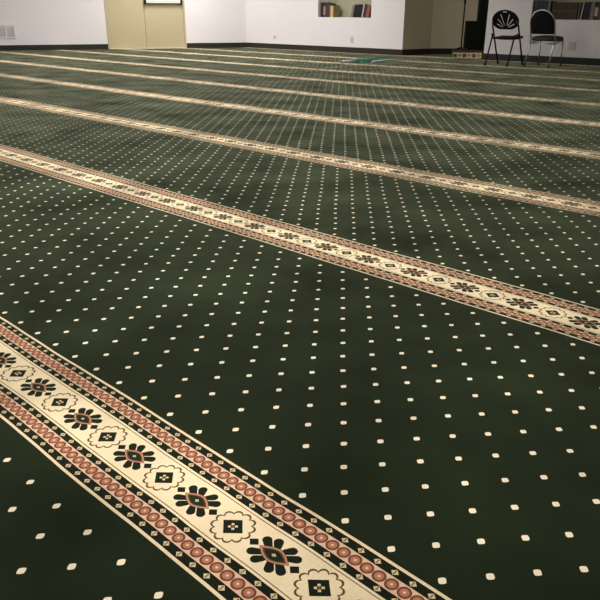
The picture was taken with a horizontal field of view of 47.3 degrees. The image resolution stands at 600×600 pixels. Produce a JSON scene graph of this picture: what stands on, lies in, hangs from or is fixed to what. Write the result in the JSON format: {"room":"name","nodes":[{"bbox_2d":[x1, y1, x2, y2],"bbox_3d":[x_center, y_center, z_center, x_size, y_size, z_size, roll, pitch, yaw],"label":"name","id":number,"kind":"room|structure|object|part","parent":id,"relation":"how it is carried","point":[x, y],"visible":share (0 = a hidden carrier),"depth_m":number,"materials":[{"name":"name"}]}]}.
{"room":"mosque","nodes":[
{"label":"mosque","id":0,"kind":"room"},
{"bbox_2d":[0,0,245,44],"bbox_3d":[-5.703,-6.912,14.914,9.800,2.750,0.162,-7,24,-17],"label":"wall","id":1,"kind":"structure","parent":0,"point":[36,22],"depth_m":15.40,"materials":[{"name":"white paint"}]},
{"bbox_2d":[0,24,16,38],"bbox_3d":[-6.568,-5.864,14.956,0.660,0.290,0.018,-7,24,-16],"label":"air vent","id":2,"kind":"object","parent":1,"relation":"in","point":[4,25],"visible":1,"depth_m":15.00,"materials":[{"name":"white metal"}]},
{"bbox_2d":[0,44,107,50],"bbox_3d":[-7.373,-5.454,14.846,6.238,0.112,0.012,-7,24,-17],"label":"baseboard","id":3,"kind":"structure","parent":1,"relation":"attached to","point":[68,46],"depth_m":15.40,"materials":[{"name":"black rubber"}]},
{"bbox_2d":[104,0,186,48],"bbox_3d":[-3.555,-6.870,15.635,1.808,2.120,0.192,-7,24,-17],"label":"door","id":4,"kind":"structure","parent":1,"relation":"in","point":[164,23],"depth_m":15.81,"materials":[{"name":"beige paint"}]},
{"bbox_3d":[-3.148,-6.825,15.753,0.779,0.023,0.031,-7,24,-17],"label":"bar rail","id":5,"kind":"part","parent":4,"relation":"part of","materials":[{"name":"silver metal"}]},
{"bbox_2d":[187,42,245,47],"bbox_3d":[-1.994,-6.123,16.455,1.450,0.112,0.012,-7,24,-17],"label":"baseboard","id":6,"kind":"structure","parent":1,"relation":"attached to","point":[243,44],"depth_m":16.45,"materials":[{"name":"black rubber"}]},
{"bbox_2d":[0,42,599,599],"bbox_3d":[-1.604,-1.134,4.804,35.000,0.001,23.900,20,30,39],"label":"floor","id":7,"kind":"structure","parent":0,"point":[276,324],"depth_m":1.98,"materials":[{"name":"carpet"}]},
{"bbox_2d":[342,58,403,62],"bbox_3d":[1.257,-4.354,12.363,0.859,0.055,1.480,21,31,41],"label":"cloth","id":8,"kind":"object","parent":7,"relation":"on","point":[364,60],"visible":1,"depth_m":12.16,"materials":[{"name":"teal fabric"}]},
{"bbox_2d":[451,0,488,59],"bbox_3d":[3.199,-5.210,12.798,0.612,1.300,0.808,4,23,9],"label":"pulpit","id":9,"kind":"object","parent":7,"relation":"on","point":[475,31],"visible":0.94,"depth_m":12.73,"materials":[{"name":"black wood"}]},
{"bbox_2d":[454,0,467,49],"bbox_3d":[3.016,-5.306,12.572,0.256,1.349,0.224,4,23,9],"label":"pole stand","id":10,"kind":"object","parent":9,"relation":"on","point":[460,47],"visible":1,"depth_m":12.66,"materials":[{"name":"black paint"}]},
{"bbox_2d":[484,10,523,66],"bbox_3d":[3.370,-4.283,11.199,0.483,0.856,0.540,19,30,38],"label":"folding chair","id":11,"kind":"object","parent":7,"relation":"on","point":[504,13],"visible":1,"depth_m":11.07,"materials":[{"name":"black paint"}]},
{"bbox_3d":[3.110,-4.119,11.270,0.026,0.467,0.185,19,30,38],"label":"leg","id":12,"kind":"part","parent":11,"relation":"part of","materials":[{"name":"black paint"}]},
{"bbox_3d":[3.255,-4.297,11.409,0.039,0.690,0.379,19,30,38],"label":"leg","id":13,"kind":"part","parent":11,"relation":"part of","materials":[{"name":"black paint"}]},
{"bbox_3d":[3.308,-4.515,11.026,0.470,0.314,0.010,19,50,38],"label":"backrest","id":14,"kind":"part","parent":11,"relation":"part of","materials":[{"name":"black plastic"}]},
{"bbox_3d":[3.405,-4.301,11.234,0.410,0.060,0.400,19,30,38],"label":"seat","id":15,"kind":"part","parent":11,"relation":"part of","materials":[{"name":"black plastic"}]},
{"bbox_3d":[3.398,-4.018,11.031,0.026,0.467,0.185,19,30,38],"label":"leg","id":16,"kind":"part","parent":11,"relation":"part of","materials":[{"name":"black paint"}]},
{"bbox_3d":[3.579,-4.183,11.140,0.039,0.691,0.379,19,30,38],"label":"leg","id":17,"kind":"part","parent":11,"relation":"part of","materials":[{"name":"black paint"}]},
{"bbox_2d":[523,9,563,67],"bbox_3d":[3.943,-4.190,10.966,0.430,0.860,0.560,20,30,39],"label":"chair","id":18,"kind":"object","parent":7,"relation":"on","point":[542,21],"visible":0.99,"depth_m":10.79,"materials":[{"name":"silver metal"}]},
{"bbox_3d":[3.680,-3.993,11.061,0.025,0.405,0.149,20,30,39],"label":"leg","id":19,"kind":"part","parent":18,"relation":"part of","materials":[{"name":"silver metal"}]},
{"bbox_3d":[3.965,-4.101,11.328,0.025,0.394,0.050,20,30,39],"label":"leg","id":20,"kind":"part","parent":18,"relation":"part of","materials":[{"name":"silver metal"}]},
{"bbox_3d":[3.807,-4.354,10.737,0.388,0.346,0.157,20,30,39],"label":"backrest","id":21,"kind":"part","parent":18,"relation":"part of","materials":[{"name":"black fabric"}]},
{"bbox_3d":[3.815,-4.321,10.760,0.430,0.460,0.182,20,30,39],"label":"frame","id":22,"kind":"part","parent":18,"relation":"part of","materials":[{"name":"silver metal"}]},
{"bbox_3d":[3.982,-4.211,11.001,0.428,0.080,0.448,20,30,39],"label":"seat","id":23,"kind":"part","parent":18,"relation":"part of","materials":[{"name":"grey fabric"}]},
{"bbox_3d":[3.972,-3.886,10.810,0.025,0.405,0.149,20,30,39],"label":"leg","id":24,"kind":"part","parent":18,"relation":"part of","materials":[{"name":"silver metal"}]},
{"bbox_3d":[4.240,-4.001,11.091,0.025,0.394,0.050,20,30,39],"label":"leg","id":25,"kind":"part","parent":18,"relation":"part of","materials":[{"name":"silver metal"}]},
{"bbox_2d":[245,0,404,49],"bbox_3d":[0.405,-6.905,14.931,4.908,2.750,0.400,20,30,39],"label":"wall","id":26,"kind":"structure","parent":0,"point":[293,22],"depth_m":14.94,"materials":[{"name":"white paint"}]},
{"bbox_2d":[246,42,401,54],"bbox_3d":[0.370,-5.592,15.211,4.608,0.112,0.015,20,30,39],"label":"baseboard","id":27,"kind":"structure","parent":26,"relation":"attached to","point":[250,45],"depth_m":14.99,"materials":[{"name":"black rubber"}]},
{"bbox_2d":[323,3,325,16],"bbox_3d":[0.605,-6.301,14.876,0.070,0.285,0.222,20,30,39],"label":"book","id":28,"kind":"object","parent":26,"relation":"in","point":[324,4],"visible":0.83,"depth_m":14.80,"materials":[{"name":"paper"}]},
{"bbox_2d":[320,2,329,16],"bbox_3d":[0.545,-6.326,14.920,0.075,0.295,0.210,20,30,39],"label":"book","id":29,"kind":"object","parent":26,"relation":"in","point":[321,12],"visible":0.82,"depth_m":14.85,"materials":[{"name":"paper"}]},
{"bbox_2d":[326,3,335,16],"bbox_3d":[0.665,-6.275,14.826,0.085,0.275,0.220,20,30,39],"label":"book","id":30,"kind":"object","parent":26,"relation":"in","point":[327,4],"visible":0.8,"depth_m":14.75,"materials":[{"name":"paper"}]},
{"bbox_2d":[333,6,339,16],"bbox_3d":[0.781,-6.206,14.722,0.030,0.230,0.200,20,30,39],"label":"book","id":31,"kind":"object","parent":26,"relation":"in","point":[336,9],"visible":0.93,"depth_m":14.71,"materials":[{"name":"paper"}]},
{"bbox_2d":[353,4,357,16],"bbox_3d":[1.220,-6.056,14.339,0.120,0.254,0.200,20,30,39],"label":"book","id":32,"kind":"object","parent":26,"relation":"in","point":[356,5],"visible":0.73,"depth_m":14.27,"materials":[{"name":"paper"}]},
{"bbox_2d":[356,4,360,16],"bbox_3d":[1.273,-6.039,14.291,0.120,0.259,0.200,20,30,39],"label":"book","id":33,"kind":"object","parent":26,"relation":"in","point":[358,6],"visible":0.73,"depth_m":14.22,"materials":[{"name":"paper"}]},
{"bbox_2d":[358,4,363,17],"bbox_3d":[1.330,-6.018,14.242,0.130,0.259,0.200,20,30,39],"label":"book","id":34,"kind":"object","parent":26,"relation":"in","point":[361,5],"visible":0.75,"depth_m":14.17,"materials":[{"name":"paper"}]},
{"bbox_2d":[362,4,367,17],"bbox_3d":[1.412,-5.989,14.171,0.132,0.262,0.200,20,30,39],"label":"book","id":35,"kind":"object","parent":26,"relation":"in","point":[366,5],"visible":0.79,"depth_m":14.11,"materials":[{"name":"paper"}]},
{"bbox_2d":[366,4,371,17],"bbox_3d":[1.467,-5.963,14.126,0.114,0.248,0.200,20,30,39],"label":"book","id":36,"kind":"object","parent":26,"relation":"in","point":[368,14],"visible":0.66,"depth_m":14.07,"materials":[{"name":"paper"}]},
{"bbox_2d":[402,0,433,49],"bbox_3d":[2.349,-6.297,13.504,0.791,2.750,0.100,-16,28,-33],"label":"wall","id":37,"kind":"structure","parent":0,"point":[418,14],"depth_m":13.77,"materials":[{"name":"beige paint"}]},
{"bbox_2d":[402,48,430,54],"bbox_3d":[2.379,-5.064,13.975,0.794,0.112,0.012,-16,28,-33],"label":"baseboard","id":38,"kind":"structure","parent":37,"relation":"attached to","point":[405,51],"depth_m":13.96,"materials":[{"name":"black rubber"}]},
{"bbox_2d":[430,0,477,47],"bbox_3d":[3.253,-6.405,13.763,1.118,2.750,0.100,-1,23,-4],"label":"wall","id":39,"kind":"structure","parent":0,"point":[447,19],"depth_m":13.99,"materials":[{"name":"beige paint"}]},
{"bbox_2d":[430,48,482,53],"bbox_3d":[3.254,-5.168,14.225,1.118,0.112,0.012,-1,23,-4],"label":"baseboard","id":40,"kind":"structure","parent":39,"relation":"attached to","point":[432,50],"depth_m":14.20,"materials":[{"name":"black rubber"}]},
{"bbox_2d":[484,0,599,58],"bbox_3d":[6.540,-4.649,9.628,8.290,2.750,0.400,20,30,39],"label":"wall","id":41,"kind":"structure","parent":0,"point":[586,33],"depth_m":11.82,"materials":[{"name":"white paint"}]},
{"bbox_2d":[533,1,538,12],"bbox_3d":[4.120,-5.009,11.838,0.085,0.285,0.220,20,30,39],"label":"book","id":42,"kind":"object","parent":41,"relation":"in","point":[536,3],"visible":0.39,"depth_m":11.74,"materials":[{"name":"paper"}]},
{"bbox_2d":[538,1,543,9],"bbox_3d":[4.184,-4.987,11.783,0.080,0.288,0.220,20,30,39],"label":"book","id":43,"kind":"object","parent":41,"relation":"in","point":[541,3],"visible":0.25,"depth_m":11.68,"materials":[{"name":"paper"}]},
{"bbox_2d":[483,53,599,65],"bbox_3d":[6.250,-3.429,10.129,7.890,0.112,0.012,20,30,39],"label":"baseboard","id":44,"kind":"structure","parent":41,"relation":"attached to","point":[501,57],"depth_m":11.84,"materials":[{"name":"black rubber"}]},
{"bbox_2d":[543,1,548,9],"bbox_3d":[4.246,-4.963,11.729,0.080,0.285,0.220,20,30,39],"label":"book","id":45,"kind":"object","parent":41,"relation":"in","point":[545,5],"visible":0.36,"depth_m":11.62,"materials":[{"name":"paper"}]},
{"bbox_2d":[548,1,556,12],"bbox_3d":[4.293,-4.947,11.688,0.040,0.290,0.220,20,30,39],"label":"book","id":46,"kind":"object","parent":41,"relation":"in","point":[550,4],"visible":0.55,"depth_m":11.60,"materials":[{"name":"paper"}]},
{"bbox_2d":[552,2,557,19],"bbox_3d":[4.364,-4.907,11.624,0.086,0.265,0.212,20,30,39],"label":"book","id":47,"kind":"object","parent":41,"relation":"in","point":[555,4],"visible":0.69,"depth_m":11.54,"materials":[{"name":"paper"}]},
{"bbox_2d":[556,2,562,19],"bbox_3d":[4.429,-4.883,11.568,0.086,0.265,0.212,20,30,39],"label":"book","id":48,"kind":"object","parent":41,"relation":"in","point":[560,4],"visible":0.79,"depth_m":11.50,"materials":[{"name":"paper"}]},
{"bbox_2d":[561,2,567,19],"bbox_3d":[4.493,-4.860,11.513,0.086,0.265,0.212,20,30,39],"label":"book","id":49,"kind":"object","parent":41,"relation":"in","point":[565,4],"visible":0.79,"depth_m":11.44,"materials":[{"name":"paper"}]},
{"bbox_2d":[566,2,573,19],"bbox_3d":[4.557,-4.836,11.457,0.086,0.265,0.212,20,30,39],"label":"book","id":50,"kind":"object","parent":41,"relation":"in","point":[570,4],"visible":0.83,"depth_m":11.38,"materials":[{"name":"paper"}]},
{"bbox_2d":[568,42,575,49],"bbox_3d":[4.564,-4.267,11.496,0.118,0.135,0.011,20,30,39],"label":"power outlet","id":51,"kind":"object","parent":41,"relation":"attached to","point":[571,46],"visible":1,"depth_m":11.49,"materials":[{"name":"beige plastic"}]},
{"bbox_2d":[571,2,583,19],"bbox_3d":[4.621,-4.812,11.402,0.086,0.265,0.212,20,30,39],"label":"book","id":52,"kind":"object","parent":41,"relation":"in","point":[575,4],"visible":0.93,"depth_m":11.33,"materials":[{"name":"paper"}]},
{"bbox_2d":[577,3,582,19],"bbox_3d":[4.670,-4.790,11.354,0.030,0.262,0.200,20,30,39],"label":"book","id":53,"kind":"object","parent":41,"relation":"in","point":[580,4],"visible":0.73,"depth_m":11.29,"materials":[{"name":"paper"}]},
{"bbox_2d":[580,2,584,19],"bbox_3d":[4.708,-4.781,11.321,0.044,0.271,0.200,20,30,39],"label":"book","id":54,"kind":"object","parent":41,"relation":"in","point":[583,7],"visible":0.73,"depth_m":11.27,"materials":[{"name":"paper"}]},
{"bbox_2d":[583,2,591,19],"bbox_3d":[4.771,-4.759,11.273,0.100,0.268,0.210,20,30,39],"label":"book","id":55,"kind":"object","parent":41,"relation":"in","point":[587,9],"visible":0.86,"depth_m":11.20,"materials":[{"name":"paper"}]},
{"bbox_2d":[589,2,595,19],"bbox_3d":[4.829,-4.732,11.218,0.060,0.262,0.200,20,30,39],"label":"book","id":56,"kind":"object","parent":41,"relation":"in","point":[593,4],"visible":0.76,"depth_m":11.15,"materials":[{"name":"paper"}]},
{"bbox_2d":[593,2,599,19],"bbox_3d":[4.880,-4.719,11.177,0.062,0.270,0.212,20,30,39],"label":"book","id":57,"kind":"object","parent":41,"relation":"in","point":[595,17],"visible":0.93,"depth_m":11.11,"materials":[{"name":"paper"}]}
]}

